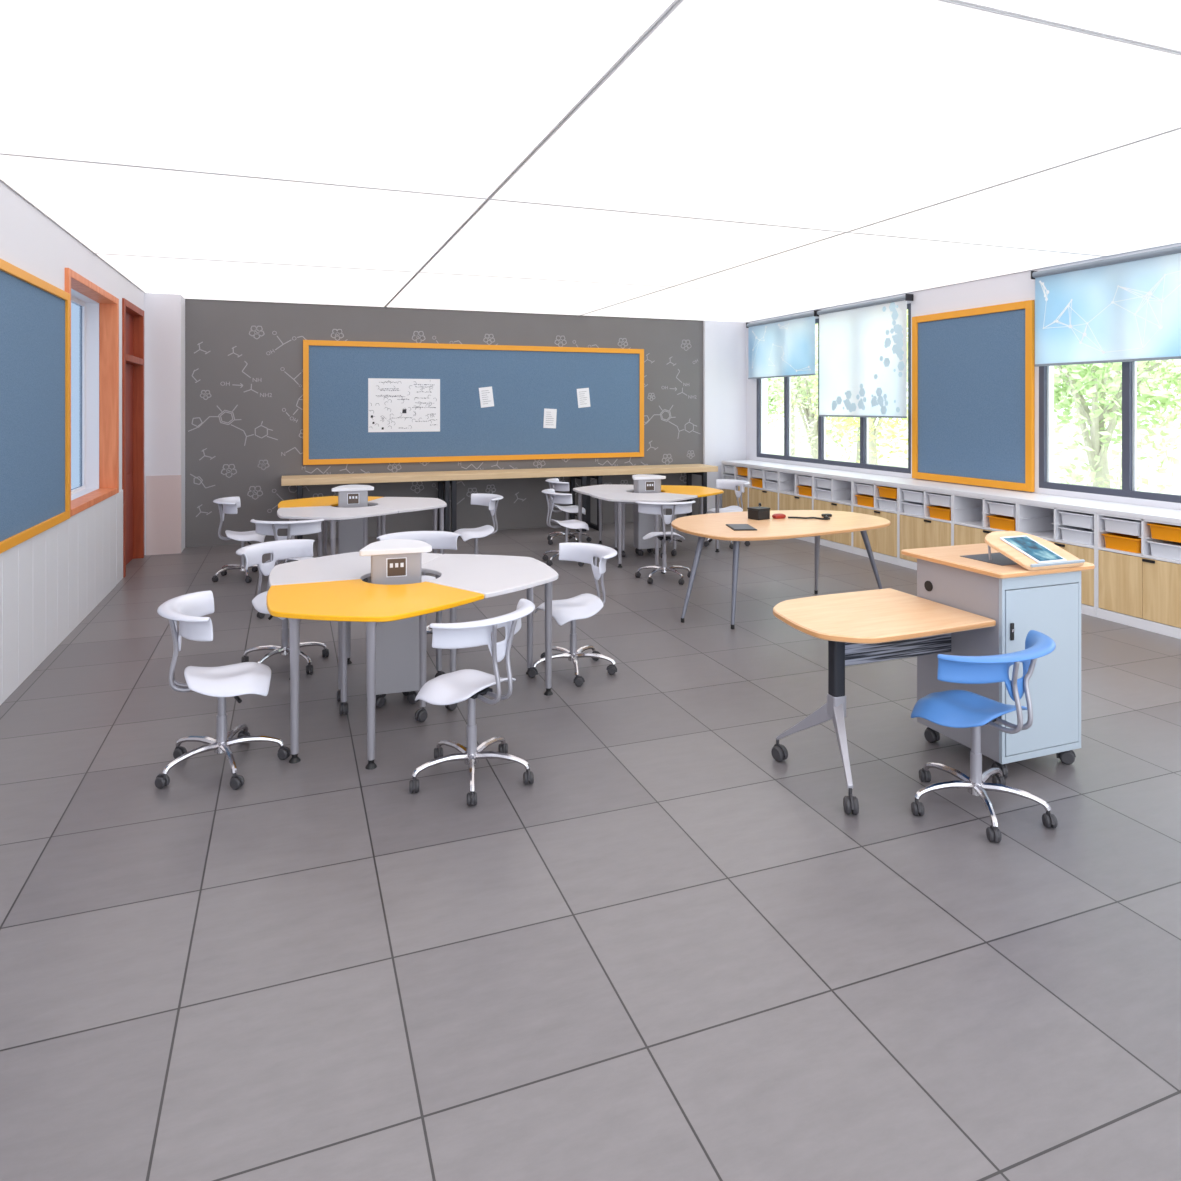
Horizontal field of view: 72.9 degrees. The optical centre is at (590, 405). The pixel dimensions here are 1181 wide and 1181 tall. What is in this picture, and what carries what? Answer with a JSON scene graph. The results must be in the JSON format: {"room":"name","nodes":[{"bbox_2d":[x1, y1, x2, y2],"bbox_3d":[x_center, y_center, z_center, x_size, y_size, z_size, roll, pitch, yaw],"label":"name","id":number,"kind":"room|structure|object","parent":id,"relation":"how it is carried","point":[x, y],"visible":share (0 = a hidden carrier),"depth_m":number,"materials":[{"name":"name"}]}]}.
{"room":"classroom","nodes":[
{"label":"classroom","id":0,"kind":"room"},
{"bbox_2d":[0,180,143,490],"bbox_3d":[-3.251,0.200,3.821,0.200,3.100,12.640,0,0,-21],"label":"wall","id":1,"kind":"structure","parent":0,"point":[30,241],"depth_m":5.66,"materials":[{"name":"white"}]},
{"bbox_2d":[0,258,69,553],"bbox_3d":[-3.369,0.000,4.481,0.040,1.700,3.360,0,0,-21],"label":"board","id":2,"kind":"object","parent":1,"relation":"attached to","point":[34,313],"visible":1,"depth_m":5.26,"materials":[{"name":"blue"}]},
{"bbox_2d":[0,490,122,704],"bbox_3d":[-2.846,1.300,3.050,0.015,0.900,10.868,0,0,-21],"label":"wall paneling","id":3,"kind":"structure","parent":1,"relation":"attached to","point":[50,581],"depth_m":5.70,"materials":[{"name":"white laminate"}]},
{"bbox_2d":[65,268,118,516],"bbox_3d":[-4.437,-0.100,6.906,0.310,1.900,1.890,0,0,-21],"label":"window","id":4,"kind":"structure","parent":1,"relation":"in","point":[94,312],"depth_m":7.70,"materials":[{"name":"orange wood"}]},
{"bbox_2d":[122,298,143,577],"bbox_3d":[-5.063,0.325,8.674,0.220,2.850,1.200,0,0,-21],"label":"door","id":5,"kind":"structure","parent":1,"relation":"in","point":[132,315],"depth_m":9.12,"materials":[{"name":"red wood"}]},
{"bbox_2d":[144,293,184,554],"bbox_3d":[-5.125,0.211,9.644,0.384,3.078,0.420,0,0,-21],"label":"wall","id":6,"kind":"structure","parent":0,"point":[164,314],"depth_m":9.45,"materials":[{"name":"white"}]},
{"bbox_2d":[146,475,180,554],"bbox_3d":[-5.037,1.285,9.444,0.370,0.930,0.014,0,0,-21],"label":"trim","id":7,"kind":"structure","parent":6,"relation":"attached to","point":[163,492],"depth_m":9.44,"materials":[{"name":"grey"}]},
{"bbox_2d":[185,299,745,546],"bbox_3d":[-1.475,0.200,11.293,8.780,3.100,0.200,0,0,-21],"label":"wall","id":8,"kind":"structure","parent":0,"point":[244,359],"depth_m":10.84,"materials":[{"name":"paint"}]},
{"bbox_2d":[303,340,643,464],"bbox_3d":[-1.462,-0.046,11.220,4.837,1.622,0.040,0,0,-21],"label":"board","id":9,"kind":"object","parent":8,"relation":"attached to","point":[525,381],"visible":1,"depth_m":11.19,"materials":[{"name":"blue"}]},
{"bbox_2d":[368,378,439,431],"bbox_3d":[-2.514,-0.010,10.823,0.955,0.720,0.004,0,0,-21],"label":"poster","id":10,"kind":"object","parent":9,"relation":"attached to","point":[394,405],"visible":1,"depth_m":10.82,"materials":[{"name":"white paper"}]},
{"bbox_2d":[479,386,493,407],"bbox_3d":[-1.458,-0.125,11.220,0.222,0.301,0.003,0,0,-21],"label":"paper note","id":11,"kind":"object","parent":9,"relation":"attached to","point":[486,393],"visible":1,"depth_m":11.22,"materials":[{"name":"white"}]},
{"bbox_2d":[543,408,556,427],"bbox_3d":[-0.583,0.180,11.549,0.204,0.289,0.003,0,0,-21],"label":"paper note","id":12,"kind":"object","parent":9,"relation":"attached to","point":[550,415],"visible":1,"depth_m":11.55,"materials":[{"name":"white"}]},
{"bbox_2d":[577,388,590,407],"bbox_3d":[-0.101,-0.120,11.730,0.217,0.298,0.003,0,0,-21],"label":"paper note","id":13,"kind":"object","parent":9,"relation":"attached to","point":[583,396],"visible":1,"depth_m":11.73,"materials":[{"name":"white"}]},
{"bbox_2d":[0,521,1180,1180],"bbox_3d":[0.739,1.810,5.399,8.780,0.120,12.790,0,0,-21],"label":"floor","id":14,"kind":"structure","parent":0,"point":[675,951],"depth_m":2.77,"materials":[{"name":"tile"}]},
{"bbox_2d":[155,590,290,789],"bbox_3d":[-1.808,1.347,3.883,0.569,0.804,0.582,0,0,18],"label":"swivel chair","id":15,"kind":"object","parent":14,"relation":"on","point":[235,680],"visible":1,"depth_m":3.81,"materials":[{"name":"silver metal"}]},
{"bbox_2d":[212,496,265,582],"bbox_3d":[-3.564,1.347,8.160,0.569,0.804,0.582,0,0,22],"label":"swivel chair","id":16,"kind":"object","parent":14,"relation":"on","point":[230,504],"visible":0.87,"depth_m":8.05,"materials":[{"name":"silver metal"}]},
{"bbox_2d":[236,539,328,673],"bbox_3d":[-2.078,1.347,5.420,0.582,0.804,0.569,0,0,-18],"label":"swivel chair","id":17,"kind":"object","parent":14,"relation":"on","point":[294,548],"visible":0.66,"depth_m":5.45,"materials":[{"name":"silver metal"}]},
{"bbox_2d":[250,519,323,617],"bbox_3d":[-2.554,1.347,6.779,0.582,0.804,0.569,0,0,40],"label":"swivel chair","id":18,"kind":"object","parent":14,"relation":"on","point":[304,527],"visible":0.49,"depth_m":6.63,"materials":[{"name":"white plastic"}]},
{"bbox_2d":[278,496,381,556],"bbox_3d":[-2.806,1.379,8.502,0.793,0.742,1.240,0,0,39],"label":"table","id":19,"kind":"object","parent":14,"relation":"on","point":[332,501],"visible":0.23,"depth_m":8.44,"materials":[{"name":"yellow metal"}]},
{"bbox_2d":[277,506,397,581],"bbox_3d":[-2.493,1.379,7.668,1.240,0.742,0.793,0,0,9],"label":"table","id":20,"kind":"object","parent":14,"relation":"on","point":[328,513],"visible":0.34,"depth_m":7.57,"materials":[{"name":"laminate"}]},
{"bbox_2d":[332,485,373,553],"bbox_3d":[-2.448,1.287,8.221,0.413,0.924,0.364,0,0,-19],"label":"tower","id":21,"kind":"object","parent":14,"relation":"on","point":[350,531],"visible":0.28,"depth_m":8.07,"materials":[{"name":"grey"}]},
{"bbox_2d":[269,552,442,701],"bbox_3d":[-1.519,1.379,5.076,0.793,0.742,1.240,0,0,39],"label":"table","id":22,"kind":"object","parent":14,"relation":"on","point":[345,566],"visible":0.39,"depth_m":4.93,"materials":[{"name":"laminate"}]},
{"bbox_2d":[266,579,483,769],"bbox_3d":[-1.206,1.379,4.241,1.240,0.742,0.793,0,0,9],"label":"table","id":23,"kind":"object","parent":14,"relation":"on","point":[356,600],"visible":1,"depth_m":4.08,"materials":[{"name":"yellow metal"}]},
{"bbox_2d":[359,539,431,707],"bbox_3d":[-1.174,1.287,4.790,0.413,0.924,0.364,0,0,-18],"label":"tower","id":24,"kind":"object","parent":14,"relation":"on","point":[393,561],"visible":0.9,"depth_m":4.65,"materials":[{"name":"grey"}]},
{"bbox_2d":[368,497,446,553],"bbox_3d":[-1.927,1.379,8.356,0.793,0.742,1.240,0,0,-21],"label":"table","id":25,"kind":"object","parent":14,"relation":"on","point":[401,504],"visible":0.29,"depth_m":8.27,"materials":[{"name":"white laminate"}]},
{"bbox_2d":[376,531,460,633],"bbox_3d":[-1.246,1.347,5.831,0.582,0.804,0.569,0,0,30],"label":"swivel chair","id":26,"kind":"object","parent":14,"relation":"on","point":[436,539],"visible":0.33,"depth_m":5.98,"materials":[{"name":"white plastic"}]},
{"bbox_2d":[409,599,534,805],"bbox_3d":[-0.547,1.347,3.752,0.582,0.804,0.569,0,0,-9],"label":"swivel chair","id":27,"kind":"object","parent":14,"relation":"on","point":[458,686],"visible":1,"depth_m":3.67,"materials":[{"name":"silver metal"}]},
{"bbox_2d":[454,493,502,553],"bbox_3d":[-1.183,1.347,8.401,0.569,0.804,0.582,0,0,14],"label":"swivel chair","id":28,"kind":"object","parent":14,"relation":"on","point":[483,499],"visible":0.72,"depth_m":8.39,"materials":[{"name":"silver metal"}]},
{"bbox_2d":[422,554,557,710],"bbox_3d":[-0.640,1.379,4.930,0.793,0.742,1.240,0,0,-21],"label":"table","id":29,"kind":"object","parent":14,"relation":"on","point":[488,575],"visible":0.67,"depth_m":4.84,"materials":[{"name":"laminate"}]},
{"bbox_2d":[281,464,717,538],"bbox_3d":[-1.035,1.323,11.073,6.050,0.855,0.560,0,0,-21],"label":"table","id":30,"kind":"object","parent":14,"relation":"on","point":[446,478],"depth_m":10.77,"materials":[{"name":"brown wood"}]},
{"bbox_2d":[281,464,717,485],"bbox_3d":[-1.035,0.935,11.073,6.050,0.080,0.560,0,0,-21],"label":"countertop","id":31,"kind":"structure","parent":30,"relation":"on","point":[292,480],"depth_m":10.77,"materials":[{"name":"brown wood"}]},
{"bbox_2d":[541,489,593,566],"bbox_3d":[-0.283,1.347,8.953,0.569,0.804,0.582,0,0,20],"label":"swivel chair","id":32,"kind":"object","parent":14,"relation":"on","point":[558,498],"visible":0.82,"depth_m":8.83,"materials":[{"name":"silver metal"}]},
{"bbox_2d":[545,478,591,544],"bbox_3d":[-0.317,1.347,10.268,0.569,0.804,0.582,0,0,27],"label":"swivel chair","id":33,"kind":"object","parent":14,"relation":"on","point":[558,486],"visible":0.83,"depth_m":10.16,"materials":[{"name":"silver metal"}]},
{"bbox_2d":[527,542,616,686],"bbox_3d":[-0.097,1.347,5.284,0.569,0.804,0.582,0,0,12],"label":"swivel chair","id":34,"kind":"object","parent":14,"relation":"on","point":[582,606],"visible":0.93,"depth_m":5.26,"materials":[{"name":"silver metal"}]},
{"bbox_2d":[573,484,633,552],"bbox_3d":[0.259,1.379,9.813,0.793,0.742,1.240,0,0,39],"label":"table","id":35,"kind":"object","parent":14,"relation":"on","point":[606,488],"visible":0.51,"depth_m":9.85,"materials":[{"name":"laminate"}]},
{"bbox_2d":[589,492,697,567],"bbox_3d":[0.572,1.379,8.979,1.240,0.742,0.793,0,0,9],"label":"table","id":36,"kind":"object","parent":14,"relation":"on","point":[620,498],"visible":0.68,"depth_m":8.77,"materials":[{"name":"laminate"}]},
{"bbox_2d":[632,474,665,555],"bbox_3d":[0.645,1.287,9.489,0.413,0.924,0.364,0,0,-18],"label":"tower","id":37,"kind":"object","parent":14,"relation":"on","point":[644,524],"visible":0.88,"depth_m":9.34,"materials":[{"name":"grey"}]},
{"bbox_2d":[635,501,694,584],"bbox_3d":[0.746,1.347,8.062,0.582,0.804,0.569,0,0,38],"label":"swivel chair","id":38,"kind":"object","parent":14,"relation":"on","point":[656,508],"visible":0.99,"depth_m":7.93,"materials":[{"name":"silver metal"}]},
{"bbox_2d":[659,485,723,555],"bbox_3d":[1.138,1.379,9.668,0.793,0.742,1.240,0,0,-21],"label":"table","id":39,"kind":"object","parent":14,"relation":"on","point":[700,491],"visible":0.51,"depth_m":9.58,"materials":[{"name":"laminate"}]},
{"bbox_2d":[704,479,749,548],"bbox_3d":[1.726,1.347,10.070,0.569,0.804,0.582,0,0,16],"label":"swivel chair","id":40,"kind":"object","parent":14,"relation":"on","point":[730,484],"visible":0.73,"depth_m":10.12,"materials":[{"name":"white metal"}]},
{"bbox_2d":[722,463,747,511],"bbox_3d":[2.404,1.317,12.104,0.537,0.865,0.766,0,0,-21],"label":"storage cabinet","id":41,"kind":"object","parent":14,"relation":"on","point":[729,498],"visible":0.3,"depth_m":12.04,"materials":[{"name":"white laminate"}]},
{"bbox_2d":[748,467,777,510],"bbox_3d":[2.674,1.317,11.386,0.537,0.865,0.766,0,0,-21],"label":"storage cabinet","id":42,"kind":"object","parent":14,"relation":"on","point":[768,498],"visible":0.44,"depth_m":11.30,"materials":[{"name":"white laminate"}]},
{"bbox_2d":[671,510,890,628],"bbox_3d":[1.641,1.379,6.999,2.075,0.742,1.350,0,0,-21],"label":"meeting table","id":43,"kind":"object","parent":14,"relation":"on","point":[712,526],"visible":0.93,"depth_m":6.72,"materials":[{"name":"brown wood"}]},
{"bbox_2d":[726,524,756,530],"bbox_3d":[1.246,1.002,6.621,0.190,0.011,0.300,0,0,-3],"label":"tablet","id":44,"kind":"object","parent":43,"relation":"on","point":[736,527],"visible":1,"depth_m":6.57,"materials":[{"name":"black plastic"}]},
{"bbox_2d":[747,503,769,519],"bbox_3d":[1.515,0.946,7.187,0.222,0.125,0.192,0,0,-35],"label":"box","id":45,"kind":"object","parent":43,"relation":"on","point":[755,513],"visible":1,"depth_m":7.10,"materials":[{"name":"black plastic"}]},
{"bbox_2d":[778,471,812,542],"bbox_3d":[2.943,1.317,10.668,0.537,0.865,0.766,0,0,-21],"label":"storage cabinet","id":46,"kind":"object","parent":14,"relation":"on","point":[789,498],"visible":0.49,"depth_m":10.69,"materials":[{"name":"white laminate"}]},
{"bbox_2d":[813,475,851,552],"bbox_3d":[3.213,1.317,9.949,0.537,0.865,0.766,0,0,-21],"label":"storage cabinet","id":47,"kind":"object","parent":14,"relation":"on","point":[841,489],"visible":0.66,"depth_m":9.87,"materials":[{"name":"white laminate"}]},
{"bbox_2d":[852,481,897,564],"bbox_3d":[3.483,1.317,9.230,0.537,0.865,0.766,0,0,-21],"label":"storage cabinet","id":48,"kind":"object","parent":14,"relation":"on","point":[883,541],"visible":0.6,"depth_m":9.09,"materials":[{"name":"white laminate"}]},
{"bbox_2d":[855,494,873,506],"bbox_3d":[3.351,1.107,9.381,0.380,0.112,0.316,0,0,-21],"label":"tray","id":49,"kind":"object","parent":48,"relation":"in","point":[865,500],"visible":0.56,"depth_m":9.32,"materials":[{"name":"orange"}]},
{"bbox_2d":[856,483,873,494],"bbox_3d":[3.351,0.972,9.381,0.380,0.112,0.316,0,0,-21],"label":"tray","id":50,"kind":"object","parent":48,"relation":"in","point":[862,488],"visible":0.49,"depth_m":9.32,"materials":[{"name":"white"}]},
{"bbox_2d":[877,498,896,510],"bbox_3d":[3.483,1.107,9.030,0.380,0.112,0.316,0,0,-21],"label":"tray","id":51,"kind":"object","parent":48,"relation":"in","point":[884,503],"visible":0.55,"depth_m":8.98,"materials":[{"name":"white"}]},
{"bbox_2d":[877,486,896,498],"bbox_3d":[3.483,0.972,9.030,0.380,0.112,0.316,0,0,-21],"label":"tray","id":52,"kind":"object","parent":48,"relation":"in","point":[884,491],"visible":0.52,"depth_m":8.97,"materials":[{"name":"orange"}]},
{"bbox_2d":[771,588,995,814],"bbox_3d":[1.351,1.373,3.878,0.910,0.751,0.749,0,0,-21],"label":"desk","id":53,"kind":"object","parent":14,"relation":"on","point":[869,626],"visible":1,"depth_m":3.77,"materials":[{"name":"brown wood"}]},
{"bbox_2d":[898,487,952,569],"bbox_3d":[3.753,1.317,8.512,0.537,0.865,0.766,0,0,-21],"label":"storage cabinet","id":54,"kind":"object","parent":14,"relation":"on","point":[914,531],"visible":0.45,"depth_m":8.48,"materials":[{"name":"white laminate"}]},
{"bbox_2d":[901,502,923,515],"bbox_3d":[3.621,1.107,8.663,0.380,0.112,0.316,0,0,-21],"label":"tray","id":55,"kind":"object","parent":54,"relation":"in","point":[916,508],"visible":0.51,"depth_m":8.60,"materials":[{"name":"white"}]},
{"bbox_2d":[901,490,923,502],"bbox_3d":[3.621,0.972,8.663,0.380,0.112,0.316,0,0,-21],"label":"tray","id":56,"kind":"object","parent":54,"relation":"in","point":[909,495],"visible":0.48,"depth_m":8.59,"materials":[{"name":"white"}]},
{"bbox_2d":[927,506,950,519],"bbox_3d":[3.753,1.107,8.312,0.380,0.112,0.316,0,0,-21],"label":"tray","id":57,"kind":"object","parent":54,"relation":"in","point":[940,512],"visible":0.51,"depth_m":8.26,"materials":[{"name":"orange"}]},
{"bbox_2d":[927,493,950,506],"bbox_3d":[3.753,0.972,8.312,0.380,0.112,0.316,0,0,-21],"label":"tray","id":58,"kind":"object","parent":54,"relation":"in","point":[938,499],"visible":0.47,"depth_m":8.25,"materials":[{"name":"white"}]},
{"bbox_2d":[911,630,1057,841],"bbox_3d":[1.690,1.375,3.440,0.610,0.749,0.592,0,0,11],"label":"swivel chair","id":59,"kind":"object","parent":14,"relation":"on","point":[949,708],"visible":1,"depth_m":3.36,"materials":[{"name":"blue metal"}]},
{"bbox_2d":[953,494,1016,545],"bbox_3d":[4.023,1.317,7.794,0.537,0.865,0.766,0,0,-21],"label":"storage cabinet","id":60,"kind":"object","parent":14,"relation":"on","point":[971,524],"visible":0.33,"depth_m":7.99,"materials":[{"name":"white laminate"}]},
{"bbox_2d":[987,515,1015,530],"bbox_3d":[4.023,1.107,7.593,0.380,0.112,0.316,0,0,-21],"label":"tray","id":61,"kind":"object","parent":60,"relation":"in","point":[1008,523],"visible":0.55,"depth_m":7.54,"materials":[{"name":"orange"}]},
{"bbox_2d":[987,501,1015,516],"bbox_3d":[4.023,0.972,7.593,0.380,0.112,0.316,0,0,-21],"label":"tray","id":62,"kind":"object","parent":60,"relation":"in","point":[996,507],"visible":0.54,"depth_m":7.53,"materials":[{"name":"white"}]},
{"bbox_2d":[901,531,1094,777],"bbox_3d":[2.067,1.191,4.070,0.643,1.116,0.675,0,0,-21],"label":"podium","id":63,"kind":"object","parent":14,"relation":"on","point":[992,579],"visible":0.82,"depth_m":3.83,"materials":[{"name":"grey"}]},
{"bbox_2d":[1000,535,1066,562],"bbox_3d":[2.147,0.695,3.884,0.180,0.092,0.236,0,0,-21],"label":"tablet","id":64,"kind":"object","parent":63,"relation":"on","point":[1029,547],"visible":1,"depth_m":3.87,"materials":[{"name":"white"}]},
{"bbox_2d":[1017,502,1095,616],"bbox_3d":[4.293,1.317,7.075,0.537,0.865,0.766,0,0,-21],"label":"storage cabinet","id":65,"kind":"object","parent":14,"relation":"on","point":[1043,522],"visible":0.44,"depth_m":6.98,"materials":[{"name":"white laminate"}]},
{"bbox_2d":[1058,526,1093,544],"bbox_3d":[4.293,1.107,6.875,0.380,0.112,0.316,0,0,-21],"label":"tray","id":66,"kind":"object","parent":65,"relation":"in","point":[1069,533],"visible":0.58,"depth_m":6.82,"materials":[{"name":"white"}]},
{"bbox_2d":[1059,511,1093,528],"bbox_3d":[4.293,0.972,6.875,0.380,0.112,0.316,0,0,-21],"label":"tray","id":67,"kind":"object","parent":65,"relation":"in","point":[1077,519],"visible":0.57,"depth_m":6.81,"materials":[{"name":"white"}]},
{"bbox_2d":[1096,513,1180,638],"bbox_3d":[4.563,1.317,6.357,0.537,0.865,0.766,0,0,-21],"label":"storage cabinet","id":68,"kind":"object","parent":14,"relation":"on","point":[1142,590],"visible":0.8,"depth_m":6.29,"materials":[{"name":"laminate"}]},
{"bbox_2d":[721,460,1180,523],"bbox_3d":[3.486,0.866,9.232,0.530,0.038,6.908,0,0,-21],"label":"countertop","id":69,"kind":"structure","parent":68,"relation":"on","point":[1103,507],"depth_m":7.83,"materials":[{"name":"white laminate"}]},
{"bbox_2d":[1101,533,1140,552],"bbox_3d":[4.431,1.107,6.507,0.380,0.112,0.316,0,0,-21],"label":"tray","id":70,"kind":"object","parent":68,"relation":"in","point":[1118,541],"visible":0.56,"depth_m":6.45,"materials":[{"name":"orange"}]},
{"bbox_2d":[1101,517,1140,535],"bbox_3d":[4.431,0.972,6.507,0.380,0.112,0.316,0,0,-21],"label":"tray","id":71,"kind":"object","parent":68,"relation":"in","point":[1112,524],"visible":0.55,"depth_m":6.44,"materials":[{"name":"white"}]},
{"bbox_2d":[1147,540,1180,560],"bbox_3d":[4.563,1.107,6.156,0.380,0.112,0.316,0,0,-21],"label":"tray","id":72,"kind":"object","parent":68,"relation":"in","point":[1159,548],"visible":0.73,"depth_m":6.13,"materials":[{"name":"white"}]},
{"bbox_2d":[1147,523,1180,542],"bbox_3d":[4.563,0.972,6.156,0.380,0.112,0.316,0,0,-21],"label":"tray","id":73,"kind":"object","parent":68,"relation":"in","point":[1167,532],"visible":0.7,"depth_m":6.12,"materials":[{"name":"orange"}]},
{"bbox_2d":[746,243,1180,509],"bbox_3d":[4.784,0.200,6.829,0.200,3.100,12.620,0,0,-21],"label":"wall","id":74,"kind":"structure","parent":0,"point":[1014,287],"depth_m":8.54,"materials":[{"name":"white"}]},
{"bbox_2d":[757,303,910,473],"bbox_3d":[3.186,-0.205,10.885,0.060,1.990,3.300,0,0,-21],"label":"window","id":75,"kind":"structure","parent":74,"relation":"in","point":[821,459],"depth_m":10.91,"materials":[{"name":"grey"}]},
{"bbox_2d":[746,310,818,378],"bbox_3d":[2.786,-0.859,11.702,0.106,0.882,1.738,0,0,-21],"label":"roller blind","id":76,"kind":"object","parent":75,"relation":"attached to","point":[783,346],"visible":1,"depth_m":11.60,"materials":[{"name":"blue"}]},
{"bbox_2d":[816,294,912,417],"bbox_3d":[3.403,-0.579,10.059,0.106,1.442,1.688,0,0,-21],"label":"roller blind","id":77,"kind":"object","parent":75,"relation":"attached to","point":[863,346],"visible":1,"depth_m":9.96,"materials":[{"name":"white"}]},
{"bbox_2d":[912,300,1034,491],"bbox_3d":[4.018,-0.098,8.517,0.040,1.865,1.600,0,0,-21],"label":"board","id":78,"kind":"object","parent":74,"relation":"attached to","point":[973,370],"visible":1,"depth_m":8.42,"materials":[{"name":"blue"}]},
{"bbox_2d":[1031,245,1180,366],"bbox_3d":[4.678,-0.839,6.666,0.106,0.922,2.238,0,0,-21],"label":"roller blind","id":79,"kind":"object","parent":74,"relation":"attached to","point":[1127,308],"visible":1,"depth_m":6.97,"materials":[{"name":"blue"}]},
{"bbox_2d":[1039,361,1180,502],"bbox_3d":[4.789,-0.205,6.617,0.060,1.990,2.420,0,0,-21],"label":"window","id":80,"kind":"structure","parent":74,"relation":"in","point":[1129,369],"depth_m":6.95,"materials":[{"name":"grey"}]},
{"bbox_3d":[0.739,-1.410,5.400,8.780,0.120,12.790,0,0,-21],"label":"ceiling","id":81,"kind":"structure","parent":0,"visible":0},
{"bbox_2d":[0,154,486,271],"bbox_3d":[-2.490,-1.339,6.051,2.784,0.022,2.992,0,0,-21],"label":"ceiling panel","id":82,"kind":"object","parent":81,"relation":"in","point":[114,209],"visible":0.9,"depth_m":5.56,"materials":[{"name":"white"}]},
{"bbox_2d":[94,253,417,306],"bbox_3d":[-3.545,-1.339,8.859,2.784,0.022,2.992,0,0,-21],"label":"ceiling panel","id":83,"kind":"object","parent":81,"relation":"in","point":[190,278],"visible":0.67,"depth_m":8.55,"materials":[{"name":"white"}]},
{"bbox_2d":[0,0,677,198],"bbox_3d":[-1.435,-1.339,3.243,2.784,0.022,2.992,0,0,-21],"label":"ceiling panel","id":84,"kind":"object","parent":81,"relation":"in","point":[441,97],"visible":1,"depth_m":3.25,"materials":[{"name":"white"}]},
{"bbox_2d":[385,272,669,314],"bbox_3d":[-0.930,-1.339,9.841,2.784,0.022,2.992,0,0,-21],"label":"ceiling panel","id":85,"kind":"object","parent":81,"relation":"in","point":[424,290],"visible":0.79,"depth_m":9.54,"materials":[{"name":"white"}]},
{"bbox_2d":[419,198,845,286],"bbox_3d":[0.125,-1.339,7.033,2.784,0.022,2.992,0,0,-21],"label":"ceiling panel","id":86,"kind":"object","parent":81,"relation":"in","point":[511,239],"visible":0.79,"depth_m":6.55,"materials":[{"name":"white"}]},
{"bbox_2d":[581,287,869,321],"bbox_3d":[1.685,-1.339,10.824,2.784,0.022,2.992,0,0,-21],"label":"ceiling panel","id":87,"kind":"object","parent":81,"relation":"in","point":[678,303],"visible":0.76,"depth_m":10.59,"materials":[{"name":"white"}]},
{"bbox_2d":[489,0,1180,231],"bbox_3d":[1.180,-1.339,4.225,2.784,0.022,2.992,0,0,-21],"label":"ceiling panel","id":88,"kind":"object","parent":81,"relation":"in","point":[830,115],"visible":0.89,"depth_m":3.58,"materials":[{"name":"white"}]},
{"bbox_2d":[673,232,1104,298],"bbox_3d":[2.740,-1.339,8.015,2.784,0.022,2.992,0,0,-21],"label":"ceiling panel","id":89,"kind":"object","parent":81,"relation":"in","point":[855,265],"visible":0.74,"depth_m":7.63,"materials":[{"name":"white"}]},
{"bbox_2d":[849,128,1180,255],"bbox_3d":[3.794,-1.339,5.207,2.784,0.022,2.992,0,0,-21],"label":"ceiling panel","id":90,"kind":"object","parent":81,"relation":"in","point":[1126,198],"visible":0.83,"depth_m":5.42,"materials":[{"name":"white"}]},
{"bbox_2d":[952,0,1180,52],"bbox_3d":[2.235,-1.339,1.416,2.784,0.022,2.992,0,0,-21],"label":"ceiling panel","id":91,"kind":"object","parent":81,"relation":"in","point":[1155,23],"visible":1,"depth_m":2.72,"materials":[{"name":"white"}]},
{"label":"outside","id":92,"kind":"structure","parent":0,"visible":0},
{"bbox_2d":[768,423,1180,494],"bbox_3d":[25.483,2.200,41.619,63.020,0.100,100.000,0,0,-21],"label":"lawn","id":93,"kind":"structure","parent":92,"point":[1151,474],"depth_m":34.75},
{"bbox_2d":[768,378,791,423],"bbox_3d":[4.885,-0.193,24.764,2.813,4.704,2.650,0,0,33],"label":"tree","id":94,"kind":"object","parent":93,"relation":"on","point":[771,411],"visible":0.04,"depth_m":24.76,"materials":[{"name":"green plant"}]},
{"bbox_2d":[768,343,843,454],"bbox_3d":[8.833,-1.429,34.947,4.560,7.170,4.678,0,0,-21],"label":"tree","id":95,"kind":"object","parent":93,"relation":"on","point":[793,403],"visible":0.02,"depth_m":34.84,"materials":[{"name":"green plant"}]},
{"bbox_2d":[768,324,859,458],"bbox_3d":[6.104,-0.199,21.844,2.852,4.716,2.832,0,0,-21],"label":"tree","id":96,"kind":"object","parent":93,"relation":"on","point":[798,394],"visible":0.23,"depth_m":21.75,"materials":[{"name":"green plant"}]},
{"bbox_2d":[801,330,907,462],"bbox_3d":[10.072,-1.415,29.979,4.600,7.142,4.721,0,0,-21],"label":"tree","id":97,"kind":"object","parent":93,"relation":"on","point":[858,428],"visible":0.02,"depth_m":29.82,"materials":[{"name":"green plant"}]},
{"bbox_2d":[811,310,907,464],"bbox_3d":[6.599,-0.296,18.828,2.740,4.909,2.725,0,0,-21],"label":"tree","id":98,"kind":"object","parent":93,"relation":"on","point":[873,432],"visible":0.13,"depth_m":18.77,"materials":[{"name":"green plant"}]},
{"bbox_2d":[1054,366,1090,448],"bbox_3d":[9.104,-0.497,16.685,3.113,5.311,3.148,0,0,-21],"label":"tree","id":99,"kind":"object","parent":93,"relation":"on","point":[1068,435],"visible":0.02,"depth_m":17.12,"materials":[{"name":"green plant"}]},
{"bbox_2d":[1054,359,1180,492],"bbox_3d":[8.300,-0.191,13.032,2.753,4.700,2.843,0,0,-21],"label":"tree","id":100,"kind":"object","parent":93,"relation":"on","point":[1097,439],"visible":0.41,"depth_m":12.58,"materials":[{"name":"green plant"}]},
{"bbox_2d":[1054,359,1180,487],"bbox_3d":[13.643,-1.425,20.425,4.622,7.162,4.586,0,0,-21],"label":"tree","id":101,"kind":"object","parent":93,"relation":"on","point":[1115,372],"visible":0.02,"depth_m":20.44,"materials":[{"name":"green plant"}]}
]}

